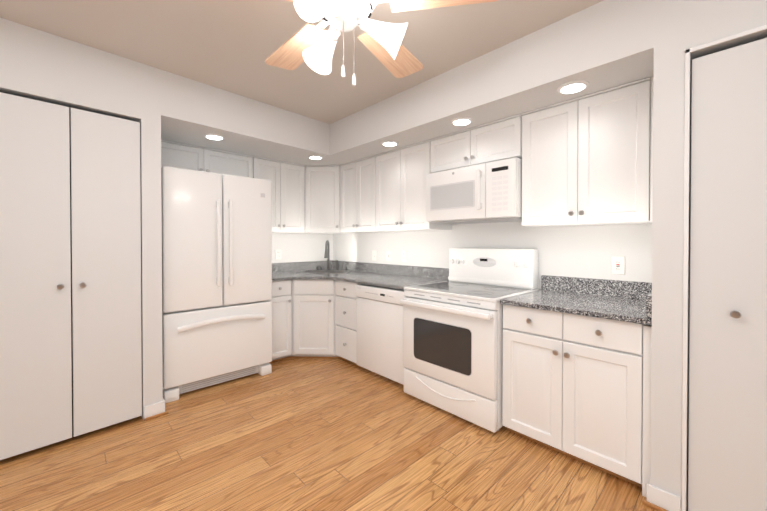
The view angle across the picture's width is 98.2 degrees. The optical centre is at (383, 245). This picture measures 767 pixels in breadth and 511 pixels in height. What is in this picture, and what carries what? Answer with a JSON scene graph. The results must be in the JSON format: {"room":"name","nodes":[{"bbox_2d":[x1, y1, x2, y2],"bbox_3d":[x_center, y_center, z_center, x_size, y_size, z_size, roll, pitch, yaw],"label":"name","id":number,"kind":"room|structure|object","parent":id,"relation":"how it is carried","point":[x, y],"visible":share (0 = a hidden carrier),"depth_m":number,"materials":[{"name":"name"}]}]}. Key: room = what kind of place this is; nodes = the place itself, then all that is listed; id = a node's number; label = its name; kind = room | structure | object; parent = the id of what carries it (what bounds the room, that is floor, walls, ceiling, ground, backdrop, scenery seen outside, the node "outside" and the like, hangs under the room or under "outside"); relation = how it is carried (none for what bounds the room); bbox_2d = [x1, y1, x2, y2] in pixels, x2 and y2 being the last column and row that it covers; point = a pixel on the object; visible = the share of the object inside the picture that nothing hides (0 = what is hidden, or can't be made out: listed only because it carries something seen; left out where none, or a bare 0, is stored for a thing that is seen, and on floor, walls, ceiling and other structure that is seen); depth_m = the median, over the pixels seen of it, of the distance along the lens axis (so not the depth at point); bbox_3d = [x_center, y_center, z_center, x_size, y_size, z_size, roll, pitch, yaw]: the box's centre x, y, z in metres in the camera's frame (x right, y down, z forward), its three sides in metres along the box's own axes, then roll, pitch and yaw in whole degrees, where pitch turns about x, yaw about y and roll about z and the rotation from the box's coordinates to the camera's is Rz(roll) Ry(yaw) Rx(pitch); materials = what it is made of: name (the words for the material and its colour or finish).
{"room":"kitchen","nodes":[
{"label":"kitchen","id":0,"kind":"room"},
{"bbox_2d":[15,95,112,435],"bbox_3d":[-1.900,0.206,2.013,0.010,2.075,0.683,1,1,43],"label":"wall","id":1,"kind":"structure","parent":0,"point":[71,266],"depth_m":2.01,"materials":[{"name":"white paint"}]},
{"bbox_2d":[0,17,140,121],"bbox_3d":[-1.874,-1.014,1.977,0.120,0.365,0.685,1,1,43],"label":"wall","id":2,"kind":"structure","parent":0,"point":[39,65],"depth_m":1.93,"materials":[{"name":"paint"}]},
{"bbox_2d":[0,92,71,459],"bbox_3d":[-1.955,0.166,1.831,0.334,1.942,0.058,-1,1,-43],"label":"closet door","id":3,"kind":"structure","parent":2,"relation":"in","point":[35,344],"depth_m":1.84,"materials":[{"name":"paint"}]},
{"bbox_2d":[70,108,141,436],"bbox_3d":[-1.718,0.164,2.074,0.334,1.942,0.074,-1,1,-43],"label":"closet door","id":4,"kind":"structure","parent":2,"relation":"in","point":[106,266],"depth_m":2.06,"materials":[{"name":"paint"}]},
{"bbox_2d":[139,63,162,419],"bbox_3d":[-1.911,0.018,2.565,0.960,2.440,0.111,1,1,43],"label":"wall","id":5,"kind":"structure","parent":0,"point":[151,250],"depth_m":2.23,"materials":[{"name":"paint"}]},
{"bbox_2d":[144,411,167,420],"bbox_3d":[-1.535,1.155,2.245,0.014,0.016,0.135,1,1,43],"label":"trim","id":6,"kind":"structure","parent":5,"relation":"attached to","point":[154,416],"depth_m":2.24,"materials":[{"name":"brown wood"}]},
{"bbox_2d":[0,0,603,123],"bbox_3d":[-0.293,-1.230,0.226,5.440,0.100,6.840,-1,1,-43],"label":"ceiling","id":7,"kind":"structure","parent":0,"point":[232,46],"depth_m":1.91,"materials":[{"name":"white paint"}]},
{"bbox_2d":[161,70,332,164],"bbox_3d":[-1.363,-1.052,3.088,1.470,0.310,0.974,-1,1,-43],"label":"soffit","id":8,"kind":"structure","parent":7,"relation":"attached to","point":[191,109],"depth_m":2.74,"materials":[{"name":"paint"}]},
{"bbox_2d":[204,133,224,139],"bbox_3d":[-1.390,-0.887,2.729,0.156,0.012,0.156,-1,1,-43],"label":"recessed light","id":9,"kind":"object","parent":8,"relation":"attached to","point":[212,136],"visible":0.98,"depth_m":2.70,"materials":[{"name":"white glass"}]},
{"bbox_2d":[265,0,497,85],"bbox_3d":[-0.175,-0.906,1.333,1.184,0.567,1.140,-1,1,-43],"label":"ceiling fan","id":10,"kind":"object","parent":7,"relation":"hanging from","point":[312,46],"visible":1,"depth_m":1.33,"materials":[{"name":"brown wood"}]},
{"bbox_2d":[301,0,653,165],"bbox_3d":[0.268,-1.051,2.946,0.650,0.310,3.420,-1,1,-43],"label":"soffit","id":11,"kind":"structure","parent":7,"relation":"attached to","point":[603,45],"depth_m":1.98,"materials":[{"name":"paint"}]},
{"bbox_2d":[308,155,322,159],"bbox_3d":[-0.693,-0.893,3.389,0.156,0.012,0.156,-1,1,-43],"label":"recessed light","id":12,"kind":"object","parent":11,"relation":"attached to","point":[316,157],"visible":0.94,"depth_m":3.37,"materials":[{"name":"white glass"}]},
{"bbox_2d":[381,141,398,146],"bbox_3d":[0.056,-0.889,2.917,0.156,0.012,0.156,-1,1,-43],"label":"recessed light","id":13,"kind":"object","parent":11,"relation":"attached to","point":[389,143],"visible":1,"depth_m":2.89,"materials":[{"name":"white glass"}]},
{"bbox_2d":[451,117,472,125],"bbox_3d":[0.562,-0.884,2.382,0.156,0.012,0.156,-1,1,-43],"label":"recessed light","id":14,"kind":"object","parent":11,"relation":"attached to","point":[460,121],"visible":0.98,"depth_m":2.36,"materials":[{"name":"white glass"}]},
{"bbox_2d":[557,80,588,93],"bbox_3d":[1.059,-0.879,1.856,0.156,0.012,0.156,-1,1,-43],"label":"recessed light","id":15,"kind":"object","parent":11,"relation":"attached to","point":[575,86],"visible":0.98,"depth_m":1.84,"materials":[{"name":"white glass"}]},
{"bbox_2d":[272,233,332,283],"bbox_3d":[-1.516,0.007,3.706,2.454,2.440,0.120,-1,1,-43],"label":"wall","id":16,"kind":"structure","parent":0,"point":[299,247],"depth_m":4.09,"materials":[{"name":"paint"}]},
{"bbox_2d":[161,140,252,177],"bbox_3d":[-1.748,-0.762,3.150,0.904,0.268,0.354,-1,1,-43],"label":"upper cabinet","id":17,"kind":"object","parent":16,"relation":"attached to","point":[185,156],"visible":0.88,"depth_m":3.05,"materials":[{"name":"white wood"}]},
{"bbox_2d":[275,250,280,259],"bbox_3d":[-1.230,0.110,3.887,0.072,0.116,0.008,-1,1,-43],"label":"electrical outlet","id":18,"kind":"object","parent":16,"relation":"attached to","point":[277,254],"visible":1,"depth_m":3.88,"materials":[{"name":"white plastic"}]},
{"bbox_2d":[252,156,304,232],"bbox_3d":[-1.204,-0.522,3.667,0.581,0.758,0.354,-1,1,-43],"label":"upper cabinet","id":19,"kind":"object","parent":16,"relation":"attached to","point":[286,179],"visible":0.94,"depth_m":3.60,"materials":[{"name":"white wood"}]},
{"bbox_2d":[0,358,687,510],"bbox_3d":[-0.293,1.271,0.250,5.440,0.178,6.840,-1,1,-43],"label":"floor","id":20,"kind":"structure","parent":0,"point":[313,434],"depth_m":1.79,"materials":[{"name":"brown wood"}]},
{"bbox_2d":[161,166,271,402],"bbox_3d":[-1.531,0.285,2.941,0.826,1.742,0.795,-1,1,-43],"label":"refrigerator","id":21,"kind":"object","parent":20,"relation":"on","point":[216,277],"visible":0.98,"depth_m":2.63,"materials":[{"name":"white plastic"}]},
{"bbox_2d":[268,280,291,360],"bbox_3d":[-1.220,0.749,3.461,0.268,0.804,0.649,-1,1,-43],"label":"base cabinet","id":22,"kind":"object","parent":20,"relation":"on","point":[281,300],"visible":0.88,"depth_m":3.27,"materials":[{"name":"white wood"}]},
{"bbox_2d":[289,280,339,356],"bbox_3d":[-0.689,0.746,3.777,0.918,0.804,0.919,-1,1,-43],"label":"base cabinet","id":23,"kind":"object","parent":20,"relation":"on","point":[314,324],"visible":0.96,"depth_m":3.33,"materials":[{"name":"white wood"}]},
{"bbox_2d":[272,263,311,280],"bbox_3d":[-1.074,0.338,3.487,0.540,0.252,0.806,-1,1,-43],"label":"countertop","id":24,"kind":"structure","parent":23,"relation":"on","point":[280,272],"depth_m":3.83,"materials":[{"name":"grey stone"}]},
{"bbox_2d":[280,240,448,289],"bbox_3d":[-0.305,0.204,3.442,0.815,0.521,1.925,-1,1,-43],"label":"countertop","id":25,"kind":"structure","parent":23,"relation":"on","point":[383,275],"depth_m":3.43,"materials":[{"name":"grey stone"}]},
{"bbox_2d":[296,270,350,273],"bbox_3d":[-0.687,0.383,3.846,0.645,0.155,0.645,-1,1,-43],"label":"sink","id":26,"kind":"object","parent":25,"relation":"in","point":[303,271],"depth_m":4.00,"materials":[{"name":"silver metal"}]},
{"bbox_2d":[319,240,330,269],"bbox_3d":[-0.694,0.125,4.056,0.153,0.373,0.190,-1,1,-43],"label":"faucet","id":27,"kind":"object","parent":25,"relation":"on","point":[327,251],"depth_m":4.09,"materials":[{"name":"silver metal"}]},
{"bbox_2d":[336,280,359,363],"bbox_3d":[-0.147,0.750,3.400,0.649,0.804,0.354,-1,1,-43],"label":"drawers","id":28,"kind":"object","parent":20,"relation":"on","point":[346,322],"visible":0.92,"depth_m":3.19,"materials":[{"name":"white wood"}]},
{"bbox_2d":[356,284,405,384],"bbox_3d":[0.189,0.758,3.030,0.633,0.794,0.635,-1,1,-43],"label":"dishwasher","id":29,"kind":"object","parent":20,"relation":"on","point":[379,330],"visible":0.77,"depth_m":2.81,"materials":[{"name":"white plastic"}]},
{"bbox_2d":[400,248,539,432],"bbox_3d":[0.636,0.595,2.485,0.730,1.132,0.760,-1,1,-43],"label":"range","id":30,"kind":"object","parent":20,"relation":"on","point":[453,328],"visible":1,"depth_m":2.29,"materials":[{"name":"white metal"}]},
{"bbox_2d":[502,304,651,496],"bbox_3d":[1.192,0.763,1.984,0.649,0.804,0.722,-1,1,-43],"label":"base cabinet","id":31,"kind":"object","parent":20,"relation":"on","point":[578,386],"visible":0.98,"depth_m":1.73,"materials":[{"name":"white wood"}]},
{"bbox_2d":[269,356,641,487],"bbox_3d":[0.057,1.155,2.394,0.654,0.014,2.872,-1,1,-43],"label":"trim","id":32,"kind":"structure","parent":31,"relation":"attached to","point":[583,461],"depth_m":1.89,"materials":[{"name":"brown wood"}]},
{"bbox_2d":[500,275,651,324],"bbox_3d":[1.193,0.292,1.983,0.643,0.131,0.725,-1,1,-43],"label":"countertop","id":33,"kind":"structure","parent":31,"relation":"on","point":[625,301],"depth_m":2.02,"materials":[{"name":"grey stone"}]},
{"bbox_2d":[333,221,651,288],"bbox_3d":[0.589,0.012,3.177,0.120,2.440,3.540,-1,1,-43],"label":"wall","id":34,"kind":"structure","parent":0,"point":[582,251],"depth_m":2.49,"materials":[{"name":"paint"}]},
{"bbox_2d":[303,165,344,233],"bbox_3d":[-0.679,-0.525,3.982,0.606,0.758,0.618,-1,1,-43],"label":"upper cabinet","id":35,"kind":"object","parent":34,"relation":"attached to","point":[322,199],"visible":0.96,"depth_m":3.75,"materials":[{"name":"white wood"}]},
{"bbox_2d":[340,155,386,232],"bbox_3d":[-0.179,-0.521,3.636,0.354,0.758,0.585,-1,1,-43],"label":"upper cabinet","id":36,"kind":"object","parent":34,"relation":"attached to","point":[358,196],"visible":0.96,"depth_m":3.51,"materials":[{"name":"white wood"}]},
{"bbox_2d":[372,251,375,260],"bbox_3d":[-0.110,0.121,3.815,0.018,0.116,0.072,-1,1,-43],"label":"light switch","id":37,"kind":"object","parent":34,"relation":"attached to","point":[373,255],"visible":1,"depth_m":3.81,"materials":[{"name":"white plastic"}]},
{"bbox_2d":[386,251,390,260],"bbox_3d":[0.052,0.120,3.644,0.018,0.116,0.072,-1,1,-43],"label":"light switch","id":38,"kind":"object","parent":34,"relation":"attached to","point":[388,255],"visible":1,"depth_m":3.65,"materials":[{"name":"white plastic"}]},
{"bbox_2d":[375,140,451,231],"bbox_3d":[0.263,-0.517,3.169,0.354,0.758,0.688,-1,1,-43],"label":"upper cabinet","id":39,"kind":"object","parent":34,"relation":"attached to","point":[402,172],"visible":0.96,"depth_m":3.04,"materials":[{"name":"white wood"}]},
{"bbox_2d":[430,114,522,172],"bbox_3d":[0.769,-0.749,2.631,0.354,0.283,0.776,-1,1,-43],"label":"upper cabinet","id":40,"kind":"object","parent":34,"relation":"attached to","point":[498,140],"visible":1,"depth_m":2.48,"materials":[{"name":"white wood"}]},
{"bbox_2d":[426,158,521,223],"bbox_3d":[0.741,-0.385,2.599,0.444,0.406,0.760,-1,1,-43],"label":"microwave","id":41,"kind":"object","parent":40,"relation":"attached to","point":[490,192],"visible":0.98,"depth_m":2.42,"materials":[{"name":"white plastic"}]},
{"bbox_2d":[521,77,652,226],"bbox_3d":[1.294,-0.506,2.079,0.354,0.758,0.738,-1,1,-43],"label":"upper cabinet","id":42,"kind":"object","parent":34,"relation":"attached to","point":[585,160],"depth_m":1.95,"materials":[{"name":"white wood"}]},
{"bbox_2d":[611,256,624,274],"bbox_3d":[1.498,0.129,2.120,0.009,0.116,0.072,-1,1,-43],"label":"outlet","id":43,"kind":"object","parent":34,"relation":"attached to","point":[618,265],"visible":1,"depth_m":2.12,"materials":[{"name":"white plastic"}]},
{"bbox_2d":[650,0,690,510],"bbox_3d":[1.482,0.026,1.671,0.650,2.440,0.117,-1,1,-43],"label":"wall","id":44,"kind":"structure","parent":0,"point":[671,31],"depth_m":1.45,"materials":[{"name":"paint"}]},
{"bbox_2d":[642,499,667,510],"bbox_3d":[1.218,1.163,1.460,0.014,0.016,0.129,-1,1,-43],"label":"trim","id":45,"kind":"structure","parent":44,"relation":"attached to","point":[651,505],"depth_m":1.47,"materials":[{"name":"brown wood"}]},
{"bbox_2d":[687,60,691,507],"bbox_3d":[1.624,0.221,1.188,0.010,2.060,0.781,-1,1,-43],"label":"wall","id":46,"kind":"structure","parent":0,"point":[689,272],"depth_m":1.47,"materials":[{"name":"white paint"}]},
{"bbox_2d":[689,0,766,59],"bbox_3d":[1.599,-0.999,1.152,0.120,0.380,0.783,-1,1,-43],"label":"wall","id":47,"kind":"structure","parent":0,"point":[711,20],"depth_m":1.33,"materials":[{"name":"paint"}]},
{"bbox_2d":[681,25,766,510],"bbox_3d":[1.547,0.177,1.123,0.009,1.994,0.795,-1,1,-43],"label":"door frame","id":48,"kind":"structure","parent":47,"relation":"attached to","point":[686,261],"depth_m":1.40,"materials":[{"name":"white wood"}]},
{"bbox_3d":[-2.934,0.034,0.846,2.433,2.440,0.277,-1,1,-43],"label":"wall","id":49,"kind":"structure","parent":0,"visible":0},
{"bbox_2d":[144,400,164,418],"bbox_3d":[-2.569,1.129,1.151,0.012,0.090,3.118,1,1,43],"label":"baseboard","id":50,"kind":"structure","parent":49,"relation":"attached to","point":[154,409],"depth_m":2.24,"materials":[{"name":"white wood"}]},
{"bbox_3d":[2.692,0.042,0.006,0.120,2.440,2.400,-1,1,-43],"label":"wall","id":51,"kind":"structure","parent":0,"visible":0},
{"bbox_2d":[646,484,680,510],"bbox_3d":[2.289,1.136,0.345,0.012,0.090,3.192,-1,1,-43],"label":"baseboard","id":52,"kind":"structure","parent":51,"relation":"attached to","point":[664,499],"depth_m":1.46,"materials":[{"name":"white wood"}]},
{"bbox_2d":[688,38,766,510],"bbox_3d":[1.559,0.192,1.126,0.057,1.940,0.767,-1,1,-43],"label":"hall door","id":53,"kind":"structure","parent":51,"relation":"in","point":[727,453],"depth_m":1.32,"materials":[{"name":"paint"}]}
]}

